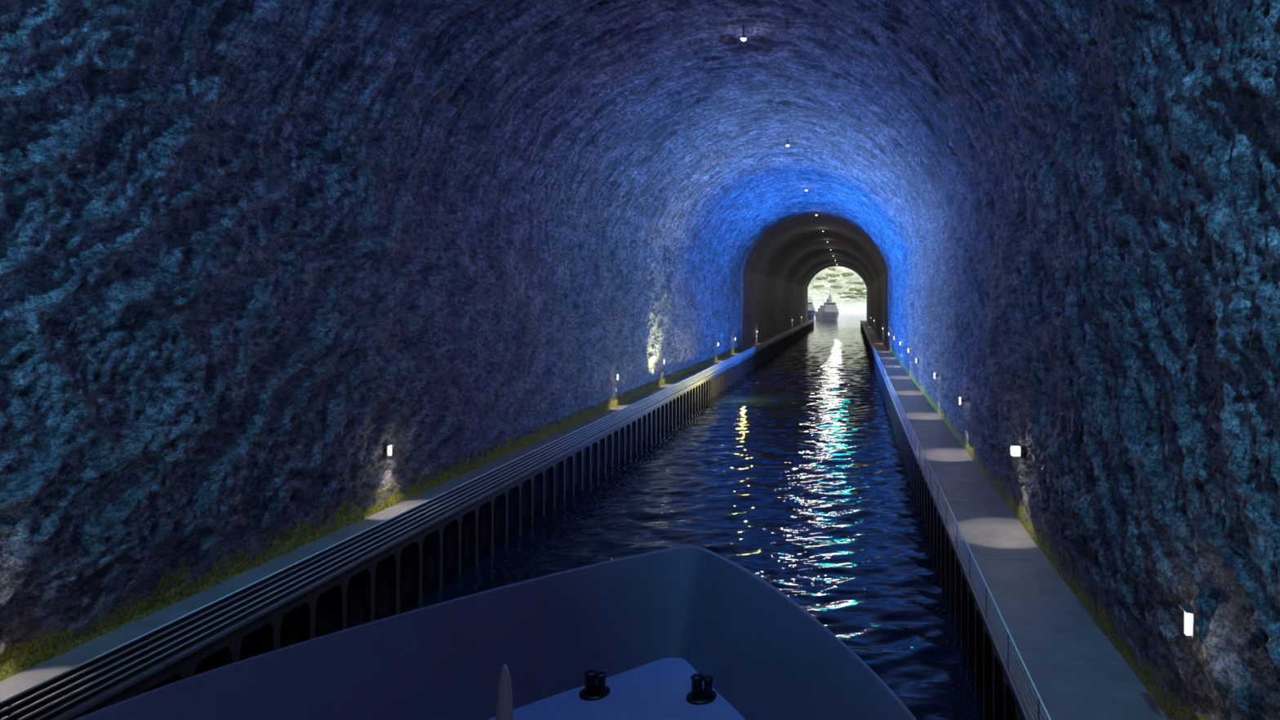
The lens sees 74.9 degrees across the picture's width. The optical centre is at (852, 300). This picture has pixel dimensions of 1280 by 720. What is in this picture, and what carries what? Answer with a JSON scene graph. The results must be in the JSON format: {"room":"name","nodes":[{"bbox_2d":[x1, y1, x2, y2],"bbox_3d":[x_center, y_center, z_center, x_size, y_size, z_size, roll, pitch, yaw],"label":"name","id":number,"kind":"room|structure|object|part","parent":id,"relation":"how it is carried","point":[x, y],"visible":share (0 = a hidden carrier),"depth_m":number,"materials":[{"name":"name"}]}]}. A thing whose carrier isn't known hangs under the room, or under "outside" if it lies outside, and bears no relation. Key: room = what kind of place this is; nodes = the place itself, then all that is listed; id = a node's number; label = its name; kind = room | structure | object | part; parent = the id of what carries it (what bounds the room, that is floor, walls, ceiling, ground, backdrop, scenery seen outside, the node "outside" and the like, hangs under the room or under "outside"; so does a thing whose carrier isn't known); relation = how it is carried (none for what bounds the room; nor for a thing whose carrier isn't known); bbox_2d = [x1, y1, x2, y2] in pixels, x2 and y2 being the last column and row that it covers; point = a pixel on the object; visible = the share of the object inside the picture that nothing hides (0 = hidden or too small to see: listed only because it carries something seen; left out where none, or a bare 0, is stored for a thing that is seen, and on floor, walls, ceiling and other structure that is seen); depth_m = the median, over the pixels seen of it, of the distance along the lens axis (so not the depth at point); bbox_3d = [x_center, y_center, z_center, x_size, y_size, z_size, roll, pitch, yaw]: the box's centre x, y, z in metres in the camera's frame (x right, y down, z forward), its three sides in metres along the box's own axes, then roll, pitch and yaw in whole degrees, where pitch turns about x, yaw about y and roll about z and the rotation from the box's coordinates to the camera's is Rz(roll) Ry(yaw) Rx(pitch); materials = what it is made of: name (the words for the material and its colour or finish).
{"room":"ship canal tunnel","nodes":[
{"label":"ship canal tunnel","id":0,"kind":"room"},
{"bbox_2d":[0,60,741,681],"bbox_3d":[-26.755,2.627,82.000,1.510,20.746,216.000,0,0,0],"label":"wall","id":1,"kind":"structure","parent":0,"point":[216,337],"depth_m":35.11,"materials":[{"name":"stone"}]},
{"bbox_2d":[383,443,394,456],"bbox_3d":[-27.060,8.580,46.000,1.260,0.640,0.480,0,0,0],"label":"wall lamp","id":2,"kind":"object","parent":1,"relation":"attached to","point":[388,447],"visible":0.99,"depth_m":45.92,"materials":[{"name":"white"}]},
{"bbox_3d":[-26.620,8.600,46.000,0.060,0.600,0.480,0,0,0],"label":"plate","id":3,"kind":"part","parent":2,"relation":"part of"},
{"bbox_2d":[0,0,1206,268],"bbox_3d":[-8.856,-14.372,82.000,37.003,13.999,216.000,0,0,0],"label":"ceiling","id":4,"kind":"structure","parent":0,"point":[652,122],"depth_m":52.53,"materials":[{"name":"stone"}]},
{"bbox_2d":[740,24,746,40],"bbox_3d":[-8.270,-21.155,61.000,0.520,2.690,0.520,0,0,0],"label":"ceiling lamp","id":5,"kind":"object","parent":4,"relation":"hanging from","point":[743,37],"visible":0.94,"depth_m":60.93,"materials":[{"name":"white"}]},
{"bbox_2d":[360,327,992,719],"bbox_3d":[-8.870,16.010,228.966,30.700,0.421,509.892,0,0,0],"label":"canal water","id":6,"kind":"object","parent":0,"point":[794,474],"visible":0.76,"depth_m":58.90,"materials":[{"name":"blue liquid"}]},
{"bbox_2d":[73,546,916,719],"bbox_3d":[-8.901,12.775,3.708,21.200,7.650,51.471,0,0,7],"label":"ship","id":7,"kind":"object","parent":6,"relation":"on","point":[684,633],"visible":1,"depth_m":23.74,"materials":[{"name":"paint"}]},
{"bbox_3d":[-7.995,12.155,24.856,0.920,0.090,0.920,0,0,7],"label":"plate","id":8,"kind":"part","parent":7,"relation":"part of","materials":[{"name":"metal"}]},
{"bbox_3d":[-4.634,12.155,24.605,0.920,0.090,0.920,0,0,7],"label":"plate","id":9,"kind":"part","parent":7,"relation":"part of","materials":[{"name":"metal"}]},
{"bbox_2d":[738,268,808,351],"bbox_3d":[-27.370,2.700,335.000,1.800,20.600,290.000,0,0,0],"label":"wall","id":10,"kind":"structure","parent":0,"point":[769,306],"depth_m":248.96,"materials":[{"name":"concrete"}]},
{"bbox_2d":[739,212,888,288],"bbox_3d":[-8.870,-14.968,335.000,38.800,14.737,290.000,0,0,0],"label":"ceiling","id":11,"kind":"structure","parent":0,"point":[794,250],"depth_m":248.11,"materials":[{"name":"concrete"}]},
{"bbox_2d":[866,269,889,351],"bbox_3d":[9.630,2.700,335.000,1.800,20.600,290.000,0,0,0],"label":"wall","id":12,"kind":"structure","parent":0,"point":[877,292],"depth_m":245.82,"materials":[{"name":"concrete"}]},
{"bbox_2d":[887,0,1279,719],"bbox_3d":[8.993,2.626,82.000,1.619,20.747,216.000,0,0,0],"label":"wall","id":13,"kind":"structure","parent":0,"point":[1105,307],"depth_m":24.25,"materials":[{"name":"stone"}]},
{"bbox_2d":[958,395,964,404],"bbox_3d":[8.931,7.780,62.400,1.260,0.640,0.480,0,0,0],"label":"wall lamp","id":14,"kind":"object","parent":13,"relation":"attached to","point":[960,397],"visible":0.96,"depth_m":62.34,"materials":[{"name":"white"}]},
{"bbox_2d":[1009,444,1024,457],"bbox_3d":[9.014,7.780,41.500,1.560,0.640,0.480,0,0,0],"label":"wall lamp","id":15,"kind":"object","parent":13,"relation":"attached to","point":[1015,451],"visible":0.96,"depth_m":41.30,"materials":[{"name":"white"}]},
{"bbox_3d":[8.724,7.800,41.500,0.060,0.600,0.480,0,0,0],"label":"plate","id":16,"kind":"part","parent":15,"relation":"part of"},
{"bbox_2d":[1178,604,1203,638],"bbox_3d":[8.642,7.780,19.400,1.260,0.640,0.480,0,0,0],"label":"wall lamp","id":17,"kind":"object","parent":13,"relation":"attached to","point":[1190,621],"visible":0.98,"depth_m":19.32,"materials":[{"name":"white"}]},
{"bbox_3d":[8.202,7.800,19.400,0.060,0.600,0.480,0,0,0],"label":"plate","id":18,"kind":"part","parent":17,"relation":"part of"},
{"bbox_3d":[-8.870,22.250,257.000,42.000,0.500,566.000,0,0,0],"label":"floor","id":19,"kind":"structure","parent":0,"visible":0},
{"bbox_2d":[0,320,813,719],"bbox_3d":[-25.340,17.000,227.510,5.200,10.000,506.920,0,0,0],"label":"walkway","id":20,"kind":"object","parent":19,"relation":"on","point":[355,593],"visible":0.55,"depth_m":41.24,"materials":[{"name":"concrete"}]},
{"bbox_2d":[0,319,813,719],"bbox_3d":[-22.859,11.381,242.485,0.113,1.238,467.030,0,0,0],"label":"railing","id":21,"kind":"object","parent":20,"relation":"on","point":[8,702],"visible":0.98,"depth_m":30.81,"materials":[{"name":"metal"}]},
{"bbox_3d":[-22.872,11.400,21.720,0.025,1.200,0.060,0,0,0],"label":"post","id":22,"kind":"part","parent":21,"relation":"part of","materials":[{"name":"grey metal"}]},
{"bbox_3d":[-22.872,11.400,25.960,0.025,1.200,0.060,0,0,0],"label":"post","id":23,"kind":"part","parent":21,"relation":"part of","materials":[{"name":"grey metal"}]},
{"bbox_3d":[-22.872,11.400,30.200,0.025,1.200,0.060,0,0,0],"label":"post","id":24,"kind":"part","parent":21,"relation":"part of","materials":[{"name":"grey metal"}]},
{"bbox_3d":[-22.872,11.400,34.440,0.025,1.200,0.060,0,0,0],"label":"post","id":25,"kind":"part","parent":21,"relation":"part of","materials":[{"name":"grey metal"}]},
{"bbox_3d":[-22.872,11.400,38.680,0.025,1.200,0.060,0,0,0],"label":"post","id":26,"kind":"part","parent":21,"relation":"part of","materials":[{"name":"grey metal"}]},
{"bbox_2d":[860,320,1169,719],"bbox_3d":[7.600,17.000,227.510,5.200,10.000,506.920,0,0,0],"label":"walkway","id":27,"kind":"object","parent":19,"relation":"on","point":[1077,673],"visible":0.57,"depth_m":33.30,"materials":[{"name":"concrete"}]},
{"bbox_2d":[861,320,1051,719],"bbox_3d":[5.093,11.385,242.485,0.075,1.230,467.030,0,0,0],"label":"railing","id":28,"kind":"object","parent":27,"relation":"on","point":[1008,634],"visible":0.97,"depth_m":30.41,"materials":[{"name":"metal"}]},
{"bbox_3d":[5.067,11.400,34.440,0.025,1.200,0.060,0,0,0],"label":"post","id":29,"kind":"part","parent":28,"relation":"part of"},
{"bbox_3d":[5.067,11.400,30.200,0.025,1.200,0.060,0,0,0],"label":"post","id":30,"kind":"part","parent":28,"relation":"part of","materials":[{"name":"grey metal"}]},
{"bbox_3d":[5.067,11.400,25.960,0.025,1.200,0.060,0,0,0],"label":"post","id":31,"kind":"part","parent":28,"relation":"part of","materials":[{"name":"grey metal"}]},
{"bbox_3d":[5.067,11.400,21.720,0.025,1.200,0.060,0,0,0],"label":"post","id":32,"kind":"part","parent":28,"relation":"part of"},
{"label":"outside","id":33,"kind":"structure","parent":0,"visible":0},
{"bbox_2d":[808,313,866,327],"bbox_3d":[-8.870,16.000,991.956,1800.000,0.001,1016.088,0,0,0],"label":"water","id":34,"kind":"structure","parent":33,"point":[844,320],"depth_m":622.68,"materials":[{"name":"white liquid"}]},
{"bbox_2d":[808,302,815,318],"bbox_3d":[-42.904,7.750,756.658,15.450,18.500,55.600,0,0,-11],"label":"ship","id":35,"kind":"object","parent":34,"relation":"on","point":[811,311],"visible":0.48,"depth_m":743.80},
{"bbox_2d":[814,293,839,320],"bbox_3d":[-19.263,3.500,668.008,14.420,27.000,58.600,0,0,-13],"label":"ship","id":36,"kind":"object","parent":34,"relation":"on","point":[828,311],"visible":0.99,"depth_m":658.65},
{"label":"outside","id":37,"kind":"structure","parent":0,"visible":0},
{"bbox_2d":[808,266,866,313],"bbox_3d":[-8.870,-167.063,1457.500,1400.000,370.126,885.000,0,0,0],"label":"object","id":38,"kind":"structure","parent":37,"point":[819,295],"depth_m":1117.94,"materials":[{"name":"white"}]}
]}

